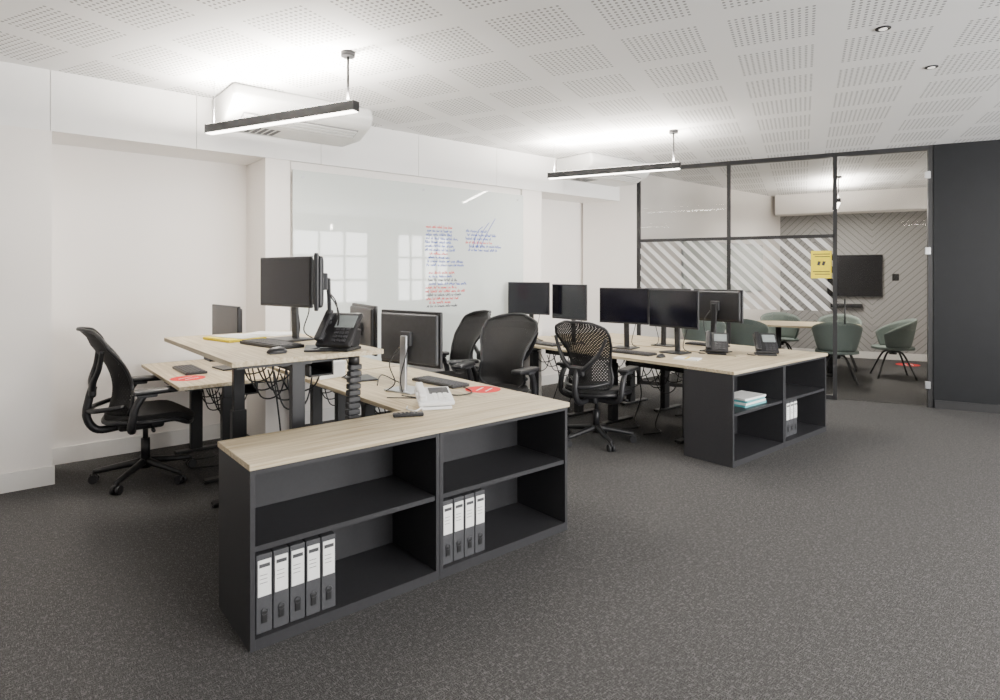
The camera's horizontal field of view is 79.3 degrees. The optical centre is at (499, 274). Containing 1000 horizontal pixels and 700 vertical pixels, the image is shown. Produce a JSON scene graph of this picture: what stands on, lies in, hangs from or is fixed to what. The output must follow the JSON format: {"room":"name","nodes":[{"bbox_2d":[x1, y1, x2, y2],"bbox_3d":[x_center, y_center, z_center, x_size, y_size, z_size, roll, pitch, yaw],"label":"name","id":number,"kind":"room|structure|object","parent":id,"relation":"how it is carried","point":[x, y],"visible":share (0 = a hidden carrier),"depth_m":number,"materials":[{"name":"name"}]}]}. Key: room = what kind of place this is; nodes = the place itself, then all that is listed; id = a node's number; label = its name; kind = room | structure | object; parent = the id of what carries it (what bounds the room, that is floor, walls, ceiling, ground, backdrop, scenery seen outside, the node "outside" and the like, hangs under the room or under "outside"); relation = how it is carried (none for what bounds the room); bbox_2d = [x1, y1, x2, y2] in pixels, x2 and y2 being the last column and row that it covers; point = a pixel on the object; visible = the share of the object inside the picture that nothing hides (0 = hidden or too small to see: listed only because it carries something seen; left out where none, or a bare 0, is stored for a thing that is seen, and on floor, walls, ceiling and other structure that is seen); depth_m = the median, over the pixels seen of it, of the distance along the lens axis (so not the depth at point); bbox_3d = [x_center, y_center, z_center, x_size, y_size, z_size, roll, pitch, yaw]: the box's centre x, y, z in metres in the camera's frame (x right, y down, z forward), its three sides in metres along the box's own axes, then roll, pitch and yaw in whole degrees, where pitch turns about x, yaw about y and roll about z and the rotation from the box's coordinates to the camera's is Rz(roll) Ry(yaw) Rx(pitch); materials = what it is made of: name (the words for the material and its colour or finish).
{"room":"open-plan office","nodes":[
{"label":"open-plan office","id":0,"kind":"room"},
{"bbox_2d":[246,158,289,435],"bbox_3d":[-2.119,0.230,5.504,0.220,2.500,0.520,0,0,-40],"label":"column","id":1,"kind":"structure","parent":0,"point":[267,179],"depth_m":5.33,"materials":[{"name":"paint"}]},
{"bbox_2d":[52,144,582,447],"bbox_3d":[-2.437,0.015,5.674,9.950,2.930,0.150,0,0,-40],"label":"wall","id":2,"kind":"structure","parent":0,"point":[144,246],"depth_m":5.10,"materials":[{"name":"paint"}]},
{"bbox_2d":[0,372,567,493],"bbox_3d":[-2.310,1.415,5.328,9.300,0.130,0.545,0,0,-40],"label":"baseboard","id":3,"kind":"structure","parent":2,"relation":"attached to","point":[43,476],"depth_m":4.90,"materials":[{"name":"paint"}]},
{"bbox_2d":[0,61,618,202],"bbox_3d":[-2.193,-1.235,5.435,9.618,0.430,0.530,0,0,-40],"label":"bulkhead","id":4,"kind":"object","parent":2,"relation":"attached to","point":[78,110],"depth_m":4.93,"materials":[{"name":"paint"}]},
{"bbox_2d":[0,357,999,699],"bbox_3d":[3.654,1.530,5.604,19.200,0.100,11.300,0,0,-40],"label":"floor","id":5,"kind":"structure","parent":0,"point":[858,558],"depth_m":2.84,"materials":[{"name":"carpet"}]},
{"bbox_2d":[0,125,51,473],"bbox_3d":[-4.611,0.230,3.410,3.310,2.500,0.530,0,0,-40],"label":"pier","id":6,"kind":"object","parent":5,"relation":"on","point":[25,153],"depth_m":4.18,"materials":[{"name":"white paint"}]},
{"bbox_2d":[76,327,196,494],"bbox_3d":[-2.604,0.921,4.370,0.759,1.118,0.740,0,0,-36],"label":"chair","id":7,"kind":"object","parent":5,"relation":"on","point":[123,414],"visible":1,"depth_m":4.19,"materials":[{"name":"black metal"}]},
{"bbox_2d":[141,359,288,483],"bbox_3d":[-2.263,1.112,4.718,0.730,0.743,1.340,0,0,-40],"label":"office desk","id":8,"kind":"object","parent":5,"relation":"on","point":[215,378],"visible":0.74,"depth_m":4.61,"materials":[{"name":"brown wood"}]},
{"bbox_2d":[170,375,204,380],"bbox_3d":[-2.237,0.739,4.322,0.230,0.002,0.230,0,0,20],"label":"sticker","id":9,"kind":"object","parent":8,"relation":"on","point":[193,377],"visible":1,"depth_m":4.30,"materials":[{"name":"paper"}]},
{"bbox_2d":[172,364,207,374],"bbox_3d":[-2.393,0.728,4.648,0.150,0.022,0.440,0,0,-40],"label":"keyboard","id":10,"kind":"object","parent":8,"relation":"on","point":[190,369],"visible":1,"depth_m":4.58,"materials":[{"name":"black plastic"}]},
{"bbox_2d":[212,304,241,370],"bbox_3d":[-2.142,0.494,4.798,0.208,0.510,0.540,0,0,-45],"label":"computer monitor","id":11,"kind":"object","parent":8,"relation":"on","point":[226,319],"visible":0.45,"depth_m":4.73,"materials":[{"name":"black plastic"}]},
{"bbox_2d":[164,330,383,507],"bbox_3d":[-1.389,0.942,3.558,0.780,1.083,1.440,0,0,-40],"label":"office desk","id":12,"kind":"object","parent":5,"relation":"on","point":[300,364],"visible":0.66,"depth_m":3.28,"materials":[{"name":"brown wood"}]},
{"bbox_2d":[203,333,266,342],"bbox_3d":[-1.635,0.390,3.747,0.320,0.020,0.266,0,0,38],"label":"folder","id":13,"kind":"object","parent":12,"relation":"on","point":[229,338],"visible":0.88,"depth_m":3.69,"materials":[{"name":"paper"}]},
{"bbox_2d":[246,331,291,335],"bbox_3d":[-1.556,0.397,4.114,0.362,0.004,0.310,0,0,30],"label":"paper sheets","id":14,"kind":"object","parent":12,"relation":"on","point":[267,333],"visible":0.79,"depth_m":4.07,"materials":[{"name":"white paper"}]},
{"bbox_2d":[240,338,303,348],"bbox_3d":[-1.295,0.388,3.415,0.440,0.022,0.150,0,0,40],"label":"keyboard","id":15,"kind":"object","parent":12,"relation":"on","point":[261,342],"visible":0.98,"depth_m":3.37,"materials":[{"name":"black plastic"}]},
{"bbox_2d":[266,346,286,354],"bbox_3d":[-1.135,0.382,3.067,0.106,0.035,0.062,0,0,-40],"label":"computer mouse","id":16,"kind":"object","parent":12,"relation":"on","point":[274,350],"visible":1,"depth_m":3.05,"materials":[{"name":"black plastic"}]},
{"bbox_2d":[260,256,313,341],"bbox_3d":[-1.284,0.149,3.710,0.540,0.520,0.208,0,0,38],"label":"computer monitor","id":17,"kind":"object","parent":12,"relation":"on","point":[284,281],"visible":0.94,"depth_m":3.67,"materials":[{"name":"black plastic"}]},
{"bbox_2d":[304,253,339,351],"bbox_3d":[-0.946,0.149,3.257,0.208,0.520,0.540,0,0,-16],"label":"computer monitor","id":18,"kind":"object","parent":12,"relation":"on","point":[322,282],"visible":0.77,"depth_m":3.02,"materials":[{"name":"black plastic"}]},
{"bbox_2d":[312,310,362,351],"bbox_3d":[-0.885,0.294,3.230,0.265,0.215,0.218,0,0,15],"label":"desk phone","id":19,"kind":"object","parent":12,"relation":"on","point":[344,337],"visible":0.93,"depth_m":3.19,"materials":[{"name":"black plastic"}]},
{"bbox_2d":[267,356,399,425],"bbox_3d":[-1.435,1.112,5.040,0.832,0.743,0.930,0,0,-40],"label":"office desk","id":20,"kind":"object","parent":5,"relation":"on","point":[316,393],"visible":0.2,"depth_m":5.15,"materials":[{"name":"brown wood"}]},
{"bbox_2d":[345,356,361,419],"bbox_3d":[-0.785,0.954,3.243,0.160,1.052,0.160,0,0,-40],"label":"spine","id":21,"kind":"object","parent":5,"relation":"on","point":[352,407],"visible":0.37,"depth_m":3.22,"materials":[{"name":"black plastic"}]},
{"bbox_2d":[218,391,569,652],"bbox_3d":[-0.427,1.110,3.092,1.799,0.740,0.441,0,0,-40],"label":"bookshelf","id":22,"kind":"object","parent":5,"relation":"on","point":[380,483],"visible":0.96,"depth_m":2.98,"materials":[{"name":"laminate"}]},
{"bbox_2d":[255,530,334,634],"bbox_3d":[-0.931,1.277,2.615,0.336,0.315,0.290,0,0,-40],"label":"binders","id":23,"kind":"object","parent":22,"relation":"in","point":[294,580],"visible":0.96,"depth_m":2.50,"materials":[{"name":"cardboard"}]},
{"bbox_2d":[393,411,423,417],"bbox_3d":[-0.480,0.729,3.159,0.160,0.020,0.045,0,0,-15],"label":"remote control","id":24,"kind":"object","parent":22,"relation":"on","point":[415,413],"visible":1,"depth_m":3.14,"materials":[{"name":"black plastic"}]},
{"bbox_2d":[406,382,454,410],"bbox_3d":[-0.401,0.677,3.388,0.265,0.125,0.246,0,0,-15],"label":"desk phone","id":25,"kind":"object","parent":22,"relation":"on","point":[428,398],"depth_m":3.33,"materials":[{"name":"white plastic"}]},
{"bbox_2d":[443,488,484,564],"bbox_3d":[-0.271,1.277,3.168,0.268,0.315,0.290,0,0,-40],"label":"binders","id":26,"kind":"object","parent":22,"relation":"in","point":[463,513],"visible":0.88,"depth_m":3.06,"materials":[{"name":"cardboard"}]},
{"bbox_2d":[305,366,517,416],"bbox_3d":[-0.665,1.112,4.105,0.852,0.743,1.412,0,0,-40],"label":"office desk","id":27,"kind":"object","parent":5,"relation":"on","point":[372,396],"visible":0.27,"depth_m":4.00,"materials":[{"name":"brown wood"}]},
{"bbox_2d":[307,360,345,379],"bbox_3d":[-1.261,0.682,4.371,0.170,0.115,0.230,0,0,39],"label":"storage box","id":28,"kind":"object","parent":27,"relation":"on","point":[339,365],"visible":0.3,"depth_m":4.35,"materials":[{"name":"plastic"}]},
{"bbox_2d":[341,303,377,381],"bbox_3d":[-1.002,0.479,4.283,0.208,0.540,0.540,0,0,-30],"label":"computer monitor","id":29,"kind":"object","parent":27,"relation":"on","point":[368,325],"visible":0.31,"depth_m":4.15,"materials":[{"name":"black plastic"}]},
{"bbox_2d":[381,309,442,394],"bbox_3d":[-0.597,0.489,3.846,0.540,0.520,0.208,0,0,37],"label":"computer monitor","id":30,"kind":"object","parent":27,"relation":"on","point":[414,338],"visible":0.98,"depth_m":3.81,"materials":[{"name":"black plastic"}]},
{"bbox_2d":[377,374,472,398],"bbox_3d":[-0.556,0.714,3.902,0.568,0.055,0.751,0,0,-40],"label":"cable","id":31,"kind":"object","parent":27,"relation":"on","point":[405,397],"visible":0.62,"depth_m":3.69,"materials":[{"name":"black plastic"}]},
{"bbox_2d":[412,375,469,388],"bbox_3d":[-0.410,0.728,4.118,0.150,0.022,0.440,0,0,-45],"label":"keyboard","id":32,"kind":"object","parent":27,"relation":"on","point":[432,380],"visible":1,"depth_m":4.06,"materials":[{"name":"black plastic"}]},
{"bbox_2d":[465,386,500,392],"bbox_3d":[-0.110,0.739,3.900,0.230,0.002,0.230,0,0,20],"label":"sticker","id":33,"kind":"object","parent":27,"relation":"on","point":[477,389],"visible":0.98,"depth_m":3.89,"materials":[{"name":"paper"}]},
{"bbox_2d":[433,310,490,381],"bbox_3d":[-0.442,0.916,5.806,0.766,1.129,0.747,0,0,-30],"label":"chair","id":34,"kind":"object","parent":5,"relation":"on","point":[467,334],"visible":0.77,"depth_m":6.00,"materials":[{"name":"black fabric"}]},
{"bbox_2d":[451,313,539,394],"bbox_3d":[-0.023,0.916,5.212,0.747,1.129,0.768,0,0,30],"label":"chair","id":35,"kind":"object","parent":5,"relation":"on","point":[495,349],"visible":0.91,"depth_m":5.39,"materials":[{"name":"black fabric"}]},
{"bbox_2d":[530,336,617,416],"bbox_3d":[0.615,1.112,6.652,0.815,0.743,1.130,0,0,-40],"label":"office desk","id":36,"kind":"object","parent":5,"relation":"on","point":[534,355],"visible":0.38,"depth_m":6.78,"materials":[{"name":"brown wood"}]},
{"bbox_2d":[508,282,549,340],"bbox_3d":[0.342,0.414,6.783,0.540,0.670,0.208,0,0,34],"label":"computer monitor","id":37,"kind":"object","parent":36,"relation":"on","point":[531,298],"visible":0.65,"depth_m":6.73,"materials":[{"name":"black plastic"}]},
{"bbox_2d":[535,340,562,346],"bbox_3d":[0.468,0.728,6.418,0.150,0.022,0.440,0,0,-36],"label":"keyboard","id":38,"kind":"object","parent":36,"relation":"on","point":[550,344],"visible":0.78,"depth_m":6.31,"materials":[{"name":"black plastic"}]},
{"bbox_2d":[552,284,586,344],"bbox_3d":[0.776,0.424,6.516,0.208,0.650,0.540,0,0,-36],"label":"computer monitor","id":39,"kind":"object","parent":36,"relation":"on","point":[569,301],"visible":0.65,"depth_m":6.47,"materials":[{"name":"black plastic"}]},
{"bbox_2d":[554,320,638,451],"bbox_3d":[0.838,0.932,5.339,0.725,1.096,0.746,0,0,40],"label":"chair","id":40,"kind":"object","parent":5,"relation":"on","point":[583,391],"visible":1,"depth_m":5.15,"materials":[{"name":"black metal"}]},
{"bbox_2d":[553,332,668,404],"bbox_3d":[1.297,1.112,7.204,0.840,0.743,1.100,0,0,-40],"label":"office desk","id":41,"kind":"object","parent":5,"relation":"on","point":[617,338],"visible":0.16,"depth_m":6.94,"materials":[{"name":"brown wood"}]},
{"bbox_2d":[577,344,734,443],"bbox_3d":[1.405,1.112,5.708,0.815,0.743,1.292,0,0,-40],"label":"office desk","id":42,"kind":"object","parent":5,"relation":"on","point":[667,363],"visible":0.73,"depth_m":5.61,"materials":[{"name":"brown wood"}]},
{"bbox_2d":[600,288,648,349],"bbox_3d":[1.271,0.440,6.111,0.540,0.620,0.208,0,0,38],"label":"computer monitor","id":43,"kind":"object","parent":42,"relation":"on","point":[626,306],"visible":0.98,"depth_m":6.07,"materials":[{"name":"black plastic"}]},
{"bbox_2d":[612,349,656,355],"bbox_3d":[1.247,0.728,5.675,0.150,0.022,0.440,0,0,-44],"label":"keyboard","id":44,"kind":"object","parent":42,"relation":"on","point":[622,351],"visible":1,"depth_m":5.62,"materials":[{"name":"black plastic"}]},
{"bbox_2d":[656,353,665,357],"bbox_3d":[1.443,0.722,5.409,0.106,0.035,0.062,0,0,-40],"label":"computer mouse","id":45,"kind":"object","parent":42,"relation":"on","point":[662,355],"visible":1,"depth_m":5.38,"materials":[{"name":"black plastic"}]},
{"bbox_2d":[649,289,698,354],"bbox_3d":[1.670,0.445,5.729,0.208,0.610,0.540,0,0,-40],"label":"computer monitor","id":46,"kind":"object","parent":42,"relation":"on","point":[676,309],"visible":1,"depth_m":5.70,"materials":[{"name":"black plastic"}]},
{"bbox_2d":[673,356,701,360],"bbox_3d":[1.646,0.733,5.292,0.210,0.014,0.150,0,0,33],"label":"notepad","id":47,"kind":"object","parent":42,"relation":"on","point":[677,357],"visible":1,"depth_m":5.25,"materials":[{"name":"paper"}]},
{"bbox_2d":[698,331,727,354],"bbox_3d":[2.006,0.634,5.673,0.265,0.215,0.218,0,0,20],"label":"desk phone","id":48,"kind":"object","parent":42,"relation":"on","point":[716,343],"visible":1,"depth_m":5.62,"materials":[{"name":"black plastic"}]},
{"bbox_2d":[630,338,754,415],"bbox_3d":[2.078,1.112,6.272,0.840,0.743,1.292,0,0,-40],"label":"office desk","id":49,"kind":"object","parent":5,"relation":"on","point":[737,350],"visible":0.16,"depth_m":6.49,"materials":[{"name":"brown wood"}]},
{"bbox_2d":[649,288,690,346],"bbox_3d":[1.723,0.445,6.292,0.208,0.610,0.540,0,0,-44],"label":"computer monitor","id":50,"kind":"object","parent":49,"relation":"on","point":[663,329],"visible":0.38,"depth_m":6.27,"materials":[{"name":"black plastic"}]},
{"bbox_2d":[685,341,729,346],"bbox_3d":[2.170,0.728,6.318,0.150,0.022,0.440,0,0,-40],"label":"keyboard","id":51,"kind":"object","parent":49,"relation":"on","point":[692,342],"visible":0.5,"depth_m":6.35,"materials":[{"name":"black plastic"}]},
{"bbox_2d":[694,289,743,352],"bbox_3d":[2.074,0.445,5.811,0.208,0.610,0.540,0,0,-36],"label":"computer monitor","id":52,"kind":"object","parent":49,"relation":"on","point":[715,305],"visible":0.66,"depth_m":5.77,"materials":[{"name":"black plastic"}]},
{"bbox_2d":[681,320,725,373],"bbox_3d":[2.941,1.054,8.715,0.619,0.853,0.566,0,0,10],"label":"tub chair","id":53,"kind":"object","parent":5,"relation":"on","point":[694,335],"visible":0.16,"depth_m":8.50,"materials":[{"name":"green fabric"}]},
{"bbox_2d":[724,319,768,345],"bbox_3d":[3.634,1.054,8.911,0.619,0.853,0.566,0,0,40],"label":"tub chair","id":54,"kind":"object","parent":5,"relation":"on","point":[741,333],"visible":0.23,"depth_m":8.69,"materials":[{"name":"green fabric"}]},
{"bbox_2d":[684,349,827,467],"bbox_3d":[2.304,1.110,5.328,1.717,0.740,0.441,0,0,-40],"label":"bookshelf","id":55,"kind":"object","parent":5,"relation":"on","point":[717,431],"visible":0.98,"depth_m":5.16,"materials":[{"name":"laminate"}]},
{"bbox_2d":[734,390,765,407],"bbox_3d":[2.036,1.036,5.045,0.343,0.071,0.234,0,0,-40],"label":"books","id":56,"kind":"object","parent":55,"relation":"in","point":[744,399],"visible":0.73,"depth_m":4.96,"materials":[{"name":"paper"}]},
{"bbox_2d":[747,332,778,355],"bbox_3d":[2.426,0.634,5.590,0.265,0.215,0.218,0,0,10],"label":"desk phone","id":57,"kind":"object","parent":55,"relation":"on","point":[765,344],"visible":1,"depth_m":5.54,"materials":[{"name":"black plastic"}]},
{"bbox_2d":[786,399,796,436],"bbox_3d":[2.521,1.277,5.506,0.212,0.315,0.290,0,0,-40],"label":"binders","id":58,"kind":"object","parent":55,"relation":"in","point":[791,406],"visible":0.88,"depth_m":5.39,"materials":[{"name":"cardboard"}]},
{"bbox_2d":[760,312,800,349],"bbox_3d":[4.639,1.054,9.973,0.620,0.853,0.566,0,0,15],"label":"tub chair","id":59,"kind":"object","parent":5,"relation":"on","point":[787,334],"visible":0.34,"depth_m":10.12,"materials":[{"name":"green fabric"}]},
{"bbox_2d":[759,321,860,376],"bbox_3d":[4.606,1.110,9.141,1.500,0.740,1.000,0,0,27],"label":"meeting table","id":60,"kind":"object","parent":5,"relation":"on","point":[778,324],"visible":0.24,"depth_m":9.02,"materials":[{"name":"brown wood"}]},
{"bbox_2d":[812,322,862,385],"bbox_3d":[4.650,1.054,8.323,0.619,0.853,0.566,0,0,25],"label":"tub chair","id":61,"kind":"object","parent":5,"relation":"on","point":[848,334],"visible":0.79,"depth_m":8.12,"materials":[{"name":"green fabric"}]},
{"bbox_2d":[817,314,861,371],"bbox_3d":[5.353,1.054,9.511,0.620,0.853,0.566,0,0,30],"label":"tub chair","id":62,"kind":"object","parent":5,"relation":"on","point":[840,317],"visible":0.12,"depth_m":9.66,"materials":[{"name":"green fabric"}]},
{"bbox_2d":[870,318,917,380],"bbox_3d":[5.719,1.054,8.755,0.566,0.853,0.620,0,0,20],"label":"tub chair","id":63,"kind":"object","parent":5,"relation":"on","point":[896,337],"visible":1,"depth_m":8.57,"materials":[{"name":"green fabric"}]},
{"bbox_2d":[896,363,919,365],"bbox_3d":[6.723,1.478,9.941,0.340,0.002,0.340,0,0,20],"label":"sticker","id":64,"kind":"object","parent":5,"relation":"on","point":[906,364],"visible":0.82,"depth_m":9.96,"materials":[{"name":"paper"}]},
{"bbox_2d":[0,0,999,196],"bbox_3d":[3.654,-1.500,5.604,19.200,0.100,11.300,0,0,-40],"label":"ceiling","id":65,"kind":"structure","parent":0,"point":[736,80],"depth_m":4.19,"materials":[{"name":"white paint"}]},
{"bbox_2d":[204,50,358,134],"bbox_3d":[-1.561,-1.253,4.212,1.420,0.394,0.090,0,0,27],"label":"pendant lamp","id":66,"kind":"object","parent":65,"relation":"hanging from","point":[349,106],"visible":1,"depth_m":4.11,"materials":[{"name":"silver metal"}]},
{"bbox_2d":[212,83,372,146],"bbox_3d":[-1.729,-1.321,5.085,1.160,0.253,0.602,0,0,-40],"label":"air conditioner","id":67,"kind":"object","parent":65,"relation":"attached to","point":[238,101],"visible":0.87,"depth_m":4.92,"materials":[{"name":"grey plastic"}]},
{"bbox_2d":[557,152,649,186],"bbox_3d":[1.326,-1.321,7.644,1.150,0.253,0.602,0,0,-40],"label":"air conditioner","id":68,"kind":"object","parent":65,"relation":"attached to","point":[590,160],"visible":0.69,"depth_m":7.41,"materials":[{"name":"grey plastic"}]},
{"bbox_2d":[547,129,680,178],"bbox_3d":[1.167,-1.253,6.328,1.420,0.394,0.090,0,0,27],"label":"pendant lamp","id":69,"kind":"object","parent":65,"relation":"hanging from","point":[673,165],"visible":1,"depth_m":6.26,"materials":[{"name":"silver metal"}]},
{"bbox_2d":[832,176,841,210],"bbox_3d":[5.242,-1.253,9.397,0.090,0.394,1.300,0,0,27],"label":"pendant lamp","id":70,"kind":"object","parent":65,"relation":"hanging from","point":[838,177],"visible":0.53,"depth_m":8.87,"materials":[{"name":"silver metal"}]},
{"bbox_2d":[875,25,890,31],"bbox_3d":[2.251,-1.446,3.542,0.080,0.008,0.080,0,0,-40],"label":"recessed light","id":71,"kind":"object","parent":65,"relation":"in","point":[886,27],"visible":1,"depth_m":3.53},
{"bbox_2d":[924,65,938,69],"bbox_3d":[3.005,-1.446,4.199,0.080,0.008,0.080,0,0,-40],"label":"recessed light","id":72,"kind":"object","parent":65,"relation":"in","point":[930,66],"visible":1,"depth_m":4.19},
{"bbox_2d":[503,189,541,395],"bbox_3d":[0.219,0.230,7.463,0.320,2.500,0.520,0,0,-40],"label":"column","id":73,"kind":"structure","parent":0,"point":[532,200],"depth_m":7.28,"materials":[{"name":"paint"}]},
{"bbox_2d":[290,161,522,382],"bbox_3d":[-0.806,-0.020,6.273,2.760,2.000,0.086,0,0,-40],"label":"whiteboard","id":74,"kind":"object","parent":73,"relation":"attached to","point":[389,241],"visible":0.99,"depth_m":6.12,"materials":[{"name":"glass"}]},
{"bbox_2d":[641,175,779,377],"bbox_3d":[3.566,0.015,9.992,4.900,2.930,0.120,0,0,-40],"label":"wall","id":75,"kind":"structure","parent":0,"point":[670,208],"depth_m":9.51,"materials":[{"name":"paint"}]},
{"bbox_2d":[681,241,762,291],"bbox_3d":[3.768,-0.120,10.063,2.540,0.840,0.029,0,0,-40],"label":"whiteboard","id":76,"kind":"object","parent":75,"relation":"attached to","point":[701,247],"visible":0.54,"depth_m":9.91,"materials":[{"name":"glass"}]},
{"bbox_2d":[583,139,999,407],"bbox_3d":[5.707,0.015,6.334,10.080,2.930,0.121,0,0,27],"label":"wall","id":77,"kind":"structure","parent":0,"point":[966,175],"depth_m":6.70,"materials":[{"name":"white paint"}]},
{"bbox_2d":[811,251,831,277],"bbox_3d":[3.852,-0.125,7.230,0.220,0.330,0.006,0,0,27],"label":"sign","id":78,"kind":"object","parent":77,"relation":"attached to","point":[821,261],"visible":1,"depth_m":7.23,"materials":[{"name":"yellow paper"}]},
{"bbox_2d":[844,299,845,323],"bbox_3d":[4.064,0.428,7.106,0.010,0.282,0.064,0,0,27],"label":"door handle","id":79,"kind":"object","parent":77,"relation":"attached to","point":[844,299],"depth_m":7.08,"materials":[{"name":"silver metal"}]},
{"bbox_2d":[925,171,930,178],"bbox_3d":[4.782,-1.115,6.746,0.046,0.079,0.064,0,0,27],"label":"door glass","id":80,"kind":"object","parent":77,"relation":"attached to","point":[927,173],"depth_m":6.73,"materials":[{"name":"silver metal"}]},
{"bbox_2d":[925,247,930,253],"bbox_3d":[4.782,-0.273,6.746,0.046,0.068,0.064,0,0,27],"label":"hinge","id":81,"kind":"object","parent":77,"relation":"attached to","point":[927,251],"depth_m":6.73,"materials":[{"name":"silver metal"}]},
{"bbox_2d":[925,381,930,388],"bbox_3d":[4.782,1.226,6.746,0.046,0.080,0.064,0,0,27],"label":"hinge","id":82,"kind":"object","parent":77,"relation":"attached to","point":[927,384],"depth_m":6.73,"materials":[{"name":"silver metal"}]},
{"bbox_2d":[934,400,999,413],"bbox_3d":[7.505,1.435,5.356,5.990,0.090,0.015,0,0,27],"label":"baseboard","id":83,"kind":"structure","parent":77,"relation":"attached to","point":[951,405],"depth_m":6.56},
{"bbox_2d":[780,211,926,353],"bbox_3d":[6.393,0.015,10.844,3.300,2.930,0.120,0,0,27],"label":"wall","id":84,"kind":"structure","parent":0,"point":[900,237],"depth_m":10.66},
{"bbox_2d":[830,303,862,307],"bbox_3d":[6.212,0.545,10.818,0.500,0.070,0.090,0,0,27],"label":"soundbar","id":85,"kind":"object","parent":84,"relation":"attached to","point":[851,305],"visible":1,"depth_m":10.76,"materials":[{"name":"black plastic"}]},
{"bbox_2d":[775,187,926,216],"bbox_3d":[6.332,-1.275,10.556,2.750,0.350,0.450,0,0,27],"label":"trim","id":86,"kind":"structure","parent":84,"relation":"attached to","point":[903,199],"depth_m":10.43,"materials":[{"name":"paint"}]},
{"bbox_2d":[827,254,882,296],"bbox_3d":[6.328,0.010,10.770,0.850,0.740,0.072,0,0,27],"label":"wall tv","id":87,"kind":"object","parent":84,"relation":"attached to","point":[857,275],"visible":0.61,"depth_m":10.70,"materials":[{"name":"black plastic"}]},
{"bbox_2d":[785,348,926,361],"bbox_3d":[6.497,1.420,10.717,2.600,0.120,0.015,0,0,27],"label":"baseboard","id":88,"kind":"structure","parent":84,"relation":"attached to","point":[862,354],"depth_m":10.59,"materials":[{"name":"paint"}]},
{"bbox_2d":[892,274,898,280],"bbox_3d":[6.900,0.040,10.516,0.100,0.120,0.012,0,0,27],"label":"wall switch","id":89,"kind":"object","parent":84,"relation":"attached to","point":[895,277],"visible":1,"depth_m":10.51,"materials":[{"name":"black plastic"}]}
]}

